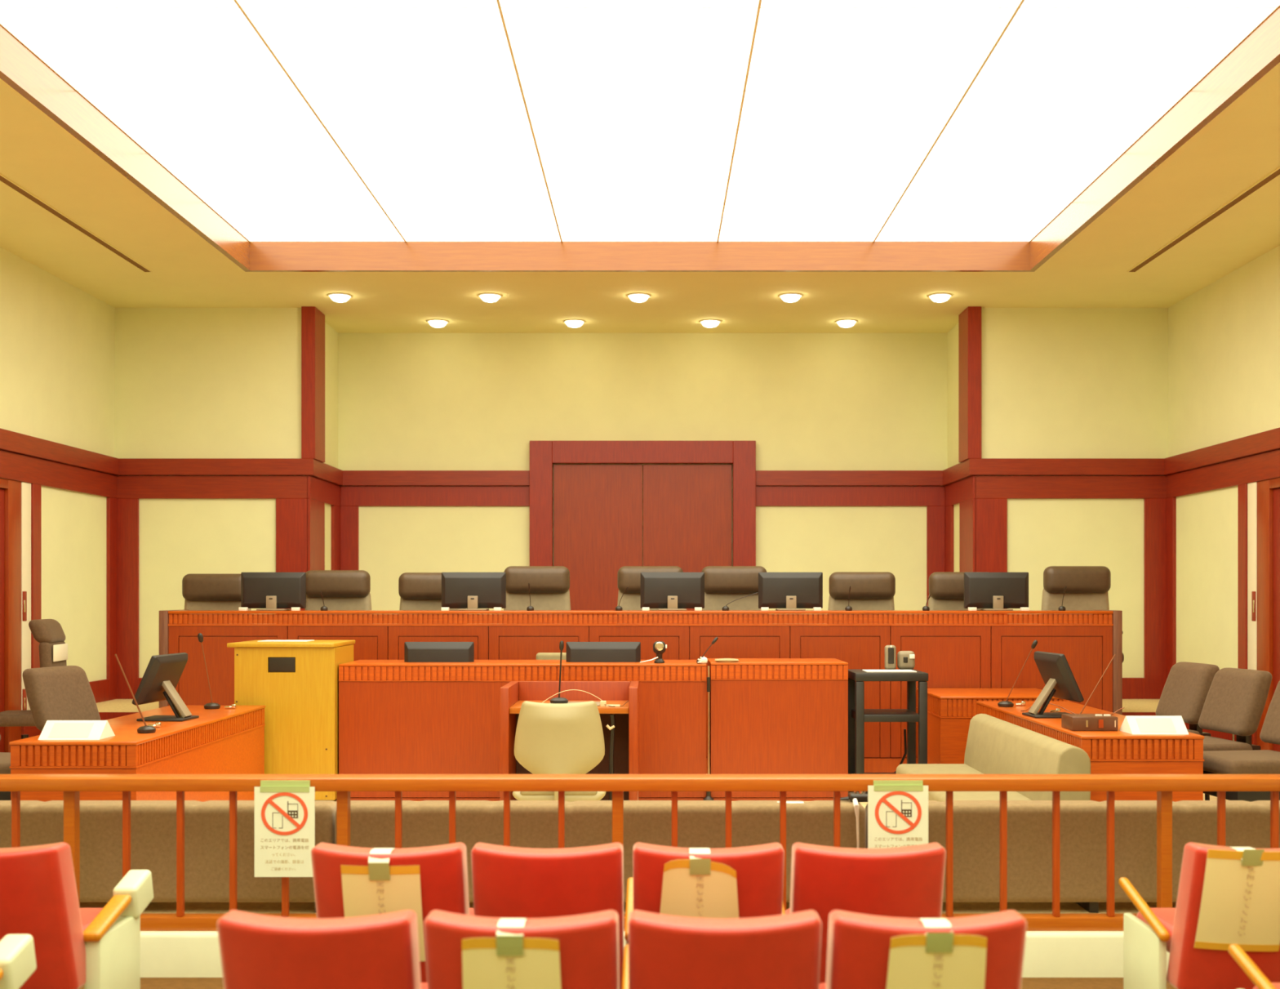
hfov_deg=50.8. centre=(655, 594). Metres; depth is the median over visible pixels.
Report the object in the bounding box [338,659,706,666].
countertop
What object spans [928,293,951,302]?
recessed light
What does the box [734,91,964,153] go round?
ceiling light panel
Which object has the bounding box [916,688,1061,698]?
countertop
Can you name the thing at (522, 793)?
seat cushion
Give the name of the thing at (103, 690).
trim
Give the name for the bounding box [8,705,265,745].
countertop
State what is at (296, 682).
lectern
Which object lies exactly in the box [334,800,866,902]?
bench
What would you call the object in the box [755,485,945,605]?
trim
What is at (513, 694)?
stand
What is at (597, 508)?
door
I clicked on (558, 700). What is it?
gooseneck microphone
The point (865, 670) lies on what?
paper sheet
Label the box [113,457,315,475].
trim
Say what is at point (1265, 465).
trim
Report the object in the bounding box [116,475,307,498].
trim
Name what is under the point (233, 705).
plug
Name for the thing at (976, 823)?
bench
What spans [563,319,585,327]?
recessed light
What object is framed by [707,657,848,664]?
countertop
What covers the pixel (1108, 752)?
desk
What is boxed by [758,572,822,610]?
monitor
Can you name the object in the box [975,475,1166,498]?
trim
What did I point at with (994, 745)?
sofa
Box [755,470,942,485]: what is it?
trim
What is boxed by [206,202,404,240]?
ceiling light panel
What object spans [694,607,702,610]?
box
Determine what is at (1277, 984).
seat cushion
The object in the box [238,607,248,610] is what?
box
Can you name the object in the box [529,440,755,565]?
trim
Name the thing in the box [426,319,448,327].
recessed light
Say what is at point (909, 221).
ceiling light panel
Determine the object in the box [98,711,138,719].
trim
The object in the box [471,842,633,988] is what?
seat
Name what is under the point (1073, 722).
book
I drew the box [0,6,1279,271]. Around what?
trim
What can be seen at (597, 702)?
desk pad
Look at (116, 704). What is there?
floor
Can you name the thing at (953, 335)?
wall
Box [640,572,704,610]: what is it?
monitor
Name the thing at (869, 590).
chair
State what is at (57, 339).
wall
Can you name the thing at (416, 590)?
chair
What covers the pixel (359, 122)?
ceiling light panel
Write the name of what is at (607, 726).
tag
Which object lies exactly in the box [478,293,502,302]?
recessed light
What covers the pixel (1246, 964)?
seat
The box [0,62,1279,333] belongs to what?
ceiling
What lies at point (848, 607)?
gooseneck microphone
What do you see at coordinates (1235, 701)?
upholstered chair
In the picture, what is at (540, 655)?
office chair
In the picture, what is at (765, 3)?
ceiling light panel
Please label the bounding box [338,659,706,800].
desk
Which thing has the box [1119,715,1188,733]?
name plate
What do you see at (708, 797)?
pole
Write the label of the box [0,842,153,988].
seat
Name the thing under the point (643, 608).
box
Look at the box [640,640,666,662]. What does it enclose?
camera
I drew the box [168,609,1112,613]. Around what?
countertop
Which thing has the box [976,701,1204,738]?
countertop
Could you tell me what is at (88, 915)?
seat cushion
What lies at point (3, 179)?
air slot
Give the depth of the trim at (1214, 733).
11.28 m
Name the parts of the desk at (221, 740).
panel, panel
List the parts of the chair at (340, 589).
backrest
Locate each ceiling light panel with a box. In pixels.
[0,0,238,7]
[0,8,297,90]
[79,91,342,153]
[150,153,376,202]
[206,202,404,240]
[237,0,497,7]
[243,8,519,90]
[301,91,537,153]
[345,153,550,202]
[379,202,560,240]
[499,0,758,7]
[502,8,757,90]
[523,91,742,153]
[539,153,732,202]
[552,202,723,240]
[719,202,896,240]
[725,153,926,202]
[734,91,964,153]
[746,8,1016,90]
[760,0,1021,7]
[875,202,1069,240]
[899,153,1121,202]
[929,91,1186,153]
[968,8,1275,90]
[1020,0,1279,7]
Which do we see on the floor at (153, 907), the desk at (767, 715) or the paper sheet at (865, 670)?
the desk at (767, 715)
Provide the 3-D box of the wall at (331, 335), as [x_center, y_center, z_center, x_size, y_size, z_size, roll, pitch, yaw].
[-3.375,-0.609,13.490,0.150,4.337,1.380,0,0,0]
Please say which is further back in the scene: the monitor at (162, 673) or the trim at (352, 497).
the trim at (352, 497)
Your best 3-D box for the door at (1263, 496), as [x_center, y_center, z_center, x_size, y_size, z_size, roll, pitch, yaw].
[4.882,0.227,10.335,0.086,2.283,1.420,0,0,0]
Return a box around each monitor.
[132,652,199,721]
[240,572,306,610]
[404,641,474,681]
[441,572,506,610]
[566,641,640,681]
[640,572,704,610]
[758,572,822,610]
[964,572,1028,610]
[1022,650,1084,718]
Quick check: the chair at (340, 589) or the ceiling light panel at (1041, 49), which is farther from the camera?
the chair at (340, 589)
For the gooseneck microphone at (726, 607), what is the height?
0.141 m
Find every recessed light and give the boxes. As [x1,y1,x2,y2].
[327,293,351,302]
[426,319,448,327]
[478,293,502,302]
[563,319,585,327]
[626,293,650,302]
[699,319,720,327]
[778,293,802,302]
[835,319,857,327]
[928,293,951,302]
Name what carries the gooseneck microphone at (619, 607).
on the bench at (956, 648)
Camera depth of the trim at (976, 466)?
12.73 m
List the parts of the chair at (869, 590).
backrest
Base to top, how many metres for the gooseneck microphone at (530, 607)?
0.217 m
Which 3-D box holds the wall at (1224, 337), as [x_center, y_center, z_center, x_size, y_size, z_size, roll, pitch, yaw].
[4.970,-0.609,4.650,0.200,4.337,16.700,0,0,0]
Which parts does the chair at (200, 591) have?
backrest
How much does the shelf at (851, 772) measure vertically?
0.050 m
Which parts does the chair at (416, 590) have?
backrest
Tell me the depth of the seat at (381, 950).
3.38 m
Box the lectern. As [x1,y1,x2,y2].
[226,640,355,799]
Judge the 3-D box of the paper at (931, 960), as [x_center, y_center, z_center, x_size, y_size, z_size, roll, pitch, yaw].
[0.702,0.996,3.388,0.260,0.355,0.135,0,0,0]
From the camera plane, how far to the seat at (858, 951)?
3.39 m
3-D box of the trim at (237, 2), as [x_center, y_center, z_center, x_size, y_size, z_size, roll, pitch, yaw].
[-0.130,-2.976,5.118,6.554,0.034,12.370,0,0,0]
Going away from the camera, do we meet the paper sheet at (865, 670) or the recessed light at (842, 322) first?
the paper sheet at (865, 670)
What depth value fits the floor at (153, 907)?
5.90 m
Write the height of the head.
0.130 m
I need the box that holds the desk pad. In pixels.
[549,701,599,706]
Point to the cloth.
(722, 660)
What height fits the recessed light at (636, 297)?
0.057 m
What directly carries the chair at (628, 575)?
on the floor at (116, 704)
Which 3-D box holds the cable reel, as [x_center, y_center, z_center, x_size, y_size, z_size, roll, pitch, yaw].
[0.868,0.848,5.870,0.151,0.098,0.080,0,0,0]
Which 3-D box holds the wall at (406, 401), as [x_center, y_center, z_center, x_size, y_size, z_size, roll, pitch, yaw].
[-0.130,-0.609,14.105,6.340,4.337,0.150,0,0,0]
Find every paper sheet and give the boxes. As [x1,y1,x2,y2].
[257,640,314,641]
[862,669,916,671]
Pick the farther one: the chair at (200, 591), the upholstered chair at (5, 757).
the chair at (200, 591)
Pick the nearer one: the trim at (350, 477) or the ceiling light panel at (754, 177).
the ceiling light panel at (754, 177)
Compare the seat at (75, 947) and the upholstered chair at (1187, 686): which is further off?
the upholstered chair at (1187, 686)
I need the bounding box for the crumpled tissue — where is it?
[697,656,707,663]
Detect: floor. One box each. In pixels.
[79,977,1176,988]
[80,791,1227,913]
[96,698,1234,740]
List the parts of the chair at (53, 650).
seat, backrest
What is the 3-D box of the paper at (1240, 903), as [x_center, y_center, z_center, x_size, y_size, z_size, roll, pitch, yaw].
[1.898,0.982,4.348,0.257,0.353,0.160,0,0,0]
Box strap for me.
[853,798,859,848]
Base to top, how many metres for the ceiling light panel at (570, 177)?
0.020 m
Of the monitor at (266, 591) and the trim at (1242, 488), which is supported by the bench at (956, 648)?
the monitor at (266, 591)
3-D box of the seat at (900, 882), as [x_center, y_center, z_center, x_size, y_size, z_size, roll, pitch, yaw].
[0.715,1.186,4.636,0.528,0.747,0.708,0,0,0]
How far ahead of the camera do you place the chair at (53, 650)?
9.81 m
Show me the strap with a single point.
(856, 806)
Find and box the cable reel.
[840,791,867,801]
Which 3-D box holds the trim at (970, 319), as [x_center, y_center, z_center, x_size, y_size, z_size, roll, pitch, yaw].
[3.020,-2.009,12.935,0.130,1.437,0.390,0,0,0]
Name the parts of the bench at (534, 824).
power strip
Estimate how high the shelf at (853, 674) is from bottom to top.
0.055 m
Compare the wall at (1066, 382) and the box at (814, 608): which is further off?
the wall at (1066, 382)
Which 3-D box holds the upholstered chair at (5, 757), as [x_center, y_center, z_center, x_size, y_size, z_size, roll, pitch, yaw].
[-3.480,0.903,7.053,0.680,0.930,0.490,0,0,10]
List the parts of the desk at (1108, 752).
panel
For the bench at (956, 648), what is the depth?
10.30 m
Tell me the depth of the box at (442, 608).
10.51 m
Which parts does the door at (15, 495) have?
frame, latch plate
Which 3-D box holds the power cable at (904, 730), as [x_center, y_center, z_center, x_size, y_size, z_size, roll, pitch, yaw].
[1.642,1.157,9.691,0.387,0.436,0.398,0,0,19]
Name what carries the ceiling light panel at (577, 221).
attached to the trim at (237, 2)
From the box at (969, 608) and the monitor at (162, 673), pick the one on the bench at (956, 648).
the box at (969, 608)
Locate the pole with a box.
[703,665,714,799]
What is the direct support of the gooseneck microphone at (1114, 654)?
on the desk at (1108, 752)
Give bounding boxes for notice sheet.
[254,780,315,876]
[867,780,928,848]
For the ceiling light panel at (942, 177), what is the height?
0.020 m
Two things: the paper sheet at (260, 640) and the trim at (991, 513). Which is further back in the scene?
the trim at (991, 513)
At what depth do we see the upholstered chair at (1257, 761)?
7.04 m
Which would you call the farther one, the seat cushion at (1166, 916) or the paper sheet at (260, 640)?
the paper sheet at (260, 640)
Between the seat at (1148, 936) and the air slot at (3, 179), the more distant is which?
the air slot at (3, 179)
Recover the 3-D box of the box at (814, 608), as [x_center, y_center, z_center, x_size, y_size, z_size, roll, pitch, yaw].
[1.267,0.109,10.540,0.056,0.026,0.060,0,0,0]
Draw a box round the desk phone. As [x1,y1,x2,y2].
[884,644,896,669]
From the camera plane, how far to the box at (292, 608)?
10.51 m
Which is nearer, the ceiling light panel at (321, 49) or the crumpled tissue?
the ceiling light panel at (321, 49)
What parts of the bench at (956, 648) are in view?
panel, panel, panel, panel, panel, panel, skirting, panel, panel, panel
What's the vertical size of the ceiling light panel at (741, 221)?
0.020 m
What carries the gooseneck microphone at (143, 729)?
on the desk at (221, 740)
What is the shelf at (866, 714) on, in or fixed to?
attached to the utility cart
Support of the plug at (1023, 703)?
on the desk at (1108, 752)
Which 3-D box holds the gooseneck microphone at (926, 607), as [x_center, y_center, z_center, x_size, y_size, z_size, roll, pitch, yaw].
[2.109,0.057,10.472,0.056,0.130,0.113,0,0,0]
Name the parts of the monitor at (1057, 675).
stand arm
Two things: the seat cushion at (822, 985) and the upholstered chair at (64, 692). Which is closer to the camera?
the seat cushion at (822, 985)
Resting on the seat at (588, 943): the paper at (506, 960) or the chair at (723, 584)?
the paper at (506, 960)
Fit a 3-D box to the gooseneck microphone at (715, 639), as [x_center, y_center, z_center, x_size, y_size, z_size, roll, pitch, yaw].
[0.349,0.370,9.050,0.145,0.179,0.060,0,0,0]
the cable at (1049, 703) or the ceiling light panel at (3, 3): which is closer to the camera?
the ceiling light panel at (3, 3)
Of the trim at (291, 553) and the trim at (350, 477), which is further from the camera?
the trim at (350, 477)
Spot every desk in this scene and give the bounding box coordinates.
[8,705,265,801]
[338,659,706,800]
[707,657,848,800]
[916,688,1069,763]
[976,701,1204,801]
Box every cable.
[542,688,602,702]
[893,728,906,772]
[1020,702,1124,714]
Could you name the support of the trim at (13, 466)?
attached to the wall at (57, 339)
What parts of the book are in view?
emblem plate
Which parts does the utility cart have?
leg, leg, leg, leg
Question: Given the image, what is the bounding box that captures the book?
[1061,713,1118,730]
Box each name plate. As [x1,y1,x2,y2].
[38,720,115,739]
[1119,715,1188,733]
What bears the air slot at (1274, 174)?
attached to the ceiling
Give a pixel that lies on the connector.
(602, 703)
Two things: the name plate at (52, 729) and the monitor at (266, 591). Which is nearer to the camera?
the name plate at (52, 729)
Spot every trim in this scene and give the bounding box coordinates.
[0,0,1279,241]
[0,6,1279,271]
[0,427,119,474]
[0,449,116,737]
[31,483,116,702]
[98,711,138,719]
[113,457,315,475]
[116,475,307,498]
[116,497,307,698]
[140,930,1169,977]
[301,306,324,462]
[306,475,340,571]
[310,459,342,485]
[340,485,529,569]
[342,470,529,485]
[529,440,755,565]
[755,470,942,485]
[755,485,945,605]
[942,459,973,485]
[944,475,975,571]
[958,306,981,462]
[968,457,1169,475]
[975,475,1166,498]
[975,497,1166,698]
[1122,711,1232,740]
[1164,426,1279,474]
[1166,448,1279,744]
[1166,483,1247,678]
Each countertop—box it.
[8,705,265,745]
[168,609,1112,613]
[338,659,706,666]
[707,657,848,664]
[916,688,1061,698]
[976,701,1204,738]
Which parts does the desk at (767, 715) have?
panel, skirting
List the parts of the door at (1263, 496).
latch plate, frame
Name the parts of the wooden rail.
post, post, post, rail, handrail, post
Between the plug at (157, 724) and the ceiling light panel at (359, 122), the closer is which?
the plug at (157, 724)
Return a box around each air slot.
[0,173,152,271]
[1127,166,1279,271]
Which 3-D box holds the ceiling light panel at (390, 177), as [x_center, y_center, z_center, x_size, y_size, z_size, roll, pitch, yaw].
[-1.438,-2.973,9.614,1.291,0.020,1.112,0,0,0]
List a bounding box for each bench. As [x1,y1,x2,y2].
[0,800,336,912]
[159,609,1122,773]
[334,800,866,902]
[865,800,1279,912]
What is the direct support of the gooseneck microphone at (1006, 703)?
on the desk at (1108, 752)
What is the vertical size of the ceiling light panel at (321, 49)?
0.020 m
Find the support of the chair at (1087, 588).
on the floor at (116, 704)
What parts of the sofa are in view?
seat, backrest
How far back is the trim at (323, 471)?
13.35 m
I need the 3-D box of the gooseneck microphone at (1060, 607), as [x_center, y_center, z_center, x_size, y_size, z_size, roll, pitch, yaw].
[3.168,0.025,10.476,0.056,0.193,0.104,0,0,0]
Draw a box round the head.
[897,650,915,669]
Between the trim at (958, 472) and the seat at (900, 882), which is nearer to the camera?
the seat at (900, 882)
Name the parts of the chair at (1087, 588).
backrest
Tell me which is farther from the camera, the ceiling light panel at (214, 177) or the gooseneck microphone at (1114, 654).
the ceiling light panel at (214, 177)
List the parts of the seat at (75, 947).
backrest, panel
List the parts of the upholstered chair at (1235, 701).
leg, seat, backrest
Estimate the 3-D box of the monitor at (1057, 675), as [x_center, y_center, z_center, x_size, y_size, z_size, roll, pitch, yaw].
[2.348,0.530,7.998,0.270,0.379,0.440,0,0,-4]
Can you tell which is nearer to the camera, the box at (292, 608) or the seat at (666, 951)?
the seat at (666, 951)
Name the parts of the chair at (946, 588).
backrest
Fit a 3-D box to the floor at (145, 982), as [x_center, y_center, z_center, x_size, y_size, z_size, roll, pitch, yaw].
[-0.130,1.660,0.900,10.400,0.200,9.200,0,0,0]
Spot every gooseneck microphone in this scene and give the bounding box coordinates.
[114,653,155,733]
[197,632,220,708]
[320,591,328,610]
[526,582,533,610]
[550,640,568,703]
[615,586,628,610]
[696,636,718,663]
[721,592,757,610]
[844,585,852,610]
[922,593,931,610]
[997,640,1037,706]
[1057,585,1066,610]
[1080,653,1115,713]
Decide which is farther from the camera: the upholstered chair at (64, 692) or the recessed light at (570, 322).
the recessed light at (570, 322)
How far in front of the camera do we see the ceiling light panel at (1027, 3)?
6.76 m
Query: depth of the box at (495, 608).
10.51 m
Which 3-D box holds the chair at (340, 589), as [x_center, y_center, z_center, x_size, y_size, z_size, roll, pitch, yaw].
[-2.655,0.389,11.128,0.630,1.192,0.601,0,0,0]
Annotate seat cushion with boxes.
[79,907,102,930]
[421,982,427,988]
[469,907,474,915]
[520,791,597,795]
[818,982,826,988]
[1136,907,1175,952]
[1253,982,1279,988]
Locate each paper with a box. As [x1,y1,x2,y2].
[340,848,425,960]
[462,918,560,988]
[659,847,738,918]
[885,918,986,988]
[1193,846,1279,951]
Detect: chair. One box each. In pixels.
[0,618,67,738]
[0,734,10,799]
[22,665,100,730]
[182,573,251,609]
[304,569,371,609]
[398,572,461,609]
[503,565,570,609]
[512,700,605,801]
[536,652,566,659]
[617,565,683,609]
[701,565,766,609]
[828,571,895,609]
[928,571,988,609]
[1041,565,1124,662]
[1155,662,1219,736]
[1198,667,1271,799]
[1203,680,1279,801]
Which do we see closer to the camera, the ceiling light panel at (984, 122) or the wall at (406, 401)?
the ceiling light panel at (984, 122)
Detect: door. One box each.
[0,477,31,751]
[553,464,732,609]
[1247,477,1279,751]
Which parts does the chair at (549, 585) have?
backrest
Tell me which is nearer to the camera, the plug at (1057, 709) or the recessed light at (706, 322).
the plug at (1057, 709)
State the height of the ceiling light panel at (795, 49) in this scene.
0.020 m
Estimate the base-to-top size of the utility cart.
0.853 m
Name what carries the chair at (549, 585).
on the floor at (116, 704)
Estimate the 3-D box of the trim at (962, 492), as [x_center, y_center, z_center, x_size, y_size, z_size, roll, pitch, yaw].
[3.025,-0.073,13.400,0.030,2.116,1.260,0,0,0]
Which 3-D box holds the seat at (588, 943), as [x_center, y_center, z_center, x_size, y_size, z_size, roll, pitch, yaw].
[-0.322,1.186,3.686,0.528,0.747,0.708,0,0,0]
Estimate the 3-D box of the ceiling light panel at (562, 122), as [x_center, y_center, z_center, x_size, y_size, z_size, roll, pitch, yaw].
[-0.130,-2.973,8.490,1.291,0.020,1.112,0,0,0]
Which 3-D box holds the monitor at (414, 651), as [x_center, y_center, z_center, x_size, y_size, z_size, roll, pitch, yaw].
[-1.484,0.500,9.260,0.475,0.357,0.180,0,0,0]
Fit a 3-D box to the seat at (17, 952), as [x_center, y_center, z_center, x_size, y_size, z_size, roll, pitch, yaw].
[-2.145,1.186,3.710,0.569,0.747,0.774,0,0,0]
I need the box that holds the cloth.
[714,657,738,662]
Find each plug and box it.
[147,721,160,727]
[224,703,235,708]
[1015,701,1025,705]
[1049,707,1060,711]
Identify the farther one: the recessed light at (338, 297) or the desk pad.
the recessed light at (338, 297)
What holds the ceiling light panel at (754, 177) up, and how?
attached to the trim at (237, 2)
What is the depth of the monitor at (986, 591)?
10.58 m
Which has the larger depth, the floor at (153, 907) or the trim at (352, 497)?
the trim at (352, 497)
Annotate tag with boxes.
[605,724,614,729]
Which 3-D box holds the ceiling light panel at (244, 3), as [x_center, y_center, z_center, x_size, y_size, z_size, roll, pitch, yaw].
[-1.438,-2.973,6.242,1.291,0.020,1.112,0,0,0]
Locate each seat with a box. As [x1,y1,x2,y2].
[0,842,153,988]
[0,933,36,988]
[217,909,427,988]
[311,842,474,982]
[423,909,628,988]
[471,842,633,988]
[627,909,822,988]
[632,842,785,917]
[785,842,946,983]
[818,909,1026,988]
[1118,842,1279,988]
[1228,943,1279,988]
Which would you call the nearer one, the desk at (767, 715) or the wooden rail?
the wooden rail
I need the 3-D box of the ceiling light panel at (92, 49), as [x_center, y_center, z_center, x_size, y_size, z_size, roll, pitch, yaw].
[-2.746,-2.973,7.366,1.291,0.020,1.112,0,0,0]
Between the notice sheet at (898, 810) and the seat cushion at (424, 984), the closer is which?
the seat cushion at (424, 984)
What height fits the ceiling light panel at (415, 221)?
0.020 m
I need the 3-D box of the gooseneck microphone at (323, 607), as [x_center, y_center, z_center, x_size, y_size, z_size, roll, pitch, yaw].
[-2.579,0.046,10.473,0.056,0.152,0.110,0,0,0]
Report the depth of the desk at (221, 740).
7.14 m
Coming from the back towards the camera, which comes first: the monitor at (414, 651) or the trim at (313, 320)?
the trim at (313, 320)
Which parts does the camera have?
arm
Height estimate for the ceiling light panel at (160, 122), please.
0.020 m
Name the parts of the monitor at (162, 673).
stand arm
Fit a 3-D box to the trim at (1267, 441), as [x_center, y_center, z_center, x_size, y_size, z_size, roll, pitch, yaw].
[4.838,-1.212,9.370,0.065,0.155,6.740,0,0,0]
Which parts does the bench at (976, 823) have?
leg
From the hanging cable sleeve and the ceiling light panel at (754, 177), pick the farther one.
the ceiling light panel at (754, 177)
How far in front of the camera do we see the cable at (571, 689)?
8.02 m
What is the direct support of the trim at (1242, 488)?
attached to the wall at (1224, 337)
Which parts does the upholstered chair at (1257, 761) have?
seat, backrest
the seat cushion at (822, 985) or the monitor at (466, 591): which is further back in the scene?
the monitor at (466, 591)
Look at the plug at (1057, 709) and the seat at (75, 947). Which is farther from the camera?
the plug at (1057, 709)
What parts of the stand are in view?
panel, panel, panel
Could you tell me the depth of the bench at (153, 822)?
5.77 m
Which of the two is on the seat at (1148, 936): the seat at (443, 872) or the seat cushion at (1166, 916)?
the seat cushion at (1166, 916)
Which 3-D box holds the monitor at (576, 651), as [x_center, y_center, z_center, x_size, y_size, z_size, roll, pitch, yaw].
[-0.356,0.500,9.260,0.511,0.357,0.180,0,0,0]
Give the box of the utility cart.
[848,669,928,791]
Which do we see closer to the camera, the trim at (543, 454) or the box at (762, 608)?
the box at (762, 608)
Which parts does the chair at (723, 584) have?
backrest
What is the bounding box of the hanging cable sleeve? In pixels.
[608,713,614,799]
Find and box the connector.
[600,700,620,706]
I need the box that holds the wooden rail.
[0,773,1279,930]
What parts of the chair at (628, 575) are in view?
backrest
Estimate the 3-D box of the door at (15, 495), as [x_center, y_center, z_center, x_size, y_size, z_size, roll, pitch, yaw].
[-5.142,0.227,10.335,0.086,2.283,1.420,0,0,0]
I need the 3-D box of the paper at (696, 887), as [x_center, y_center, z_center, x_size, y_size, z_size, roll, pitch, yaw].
[0.143,1.003,4.342,0.278,0.370,0.140,0,0,0]
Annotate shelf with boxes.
[848,669,928,680]
[851,708,919,721]
[851,772,896,773]
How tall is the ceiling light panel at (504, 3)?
0.020 m
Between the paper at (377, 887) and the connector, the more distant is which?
the connector
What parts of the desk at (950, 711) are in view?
panel, panel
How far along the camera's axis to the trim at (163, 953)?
5.50 m
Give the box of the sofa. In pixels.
[896,713,1090,801]
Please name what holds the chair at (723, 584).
on the floor at (116, 704)
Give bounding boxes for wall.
[0,246,115,681]
[115,307,292,677]
[292,307,337,569]
[337,333,946,609]
[946,307,991,571]
[991,307,1168,677]
[1168,244,1279,669]
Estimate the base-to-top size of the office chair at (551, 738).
0.785 m
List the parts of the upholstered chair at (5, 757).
seat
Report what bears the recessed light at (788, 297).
in the ceiling
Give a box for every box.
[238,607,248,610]
[291,607,300,610]
[440,607,449,610]
[493,607,502,610]
[642,607,649,610]
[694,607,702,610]
[760,607,768,610]
[813,607,821,610]
[968,607,977,610]
[1020,607,1029,610]
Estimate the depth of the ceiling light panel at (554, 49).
7.30 m
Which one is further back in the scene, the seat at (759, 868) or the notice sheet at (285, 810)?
the notice sheet at (285, 810)
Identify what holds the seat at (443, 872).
on the floor at (145, 982)
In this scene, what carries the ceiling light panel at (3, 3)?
attached to the trim at (237, 2)
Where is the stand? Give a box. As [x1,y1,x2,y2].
[500,680,639,799]
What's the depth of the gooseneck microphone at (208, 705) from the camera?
8.50 m
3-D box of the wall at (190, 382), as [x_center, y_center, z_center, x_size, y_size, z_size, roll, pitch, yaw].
[-4.290,-0.609,12.875,1.680,4.337,0.150,0,0,0]
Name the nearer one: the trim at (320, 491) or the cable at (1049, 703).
the cable at (1049, 703)
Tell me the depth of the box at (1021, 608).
10.51 m
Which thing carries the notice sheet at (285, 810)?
attached to the wooden rail
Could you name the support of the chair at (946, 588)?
on the floor at (116, 704)
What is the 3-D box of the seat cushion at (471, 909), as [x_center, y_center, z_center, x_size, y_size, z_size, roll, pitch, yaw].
[-0.868,1.190,4.750,0.470,0.100,0.400,0,0,0]
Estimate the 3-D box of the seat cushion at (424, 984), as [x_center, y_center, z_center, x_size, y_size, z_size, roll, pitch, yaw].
[-0.863,1.190,3.800,0.470,0.100,0.400,0,0,0]
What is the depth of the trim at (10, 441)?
11.41 m
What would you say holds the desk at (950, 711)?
on the floor at (153, 907)

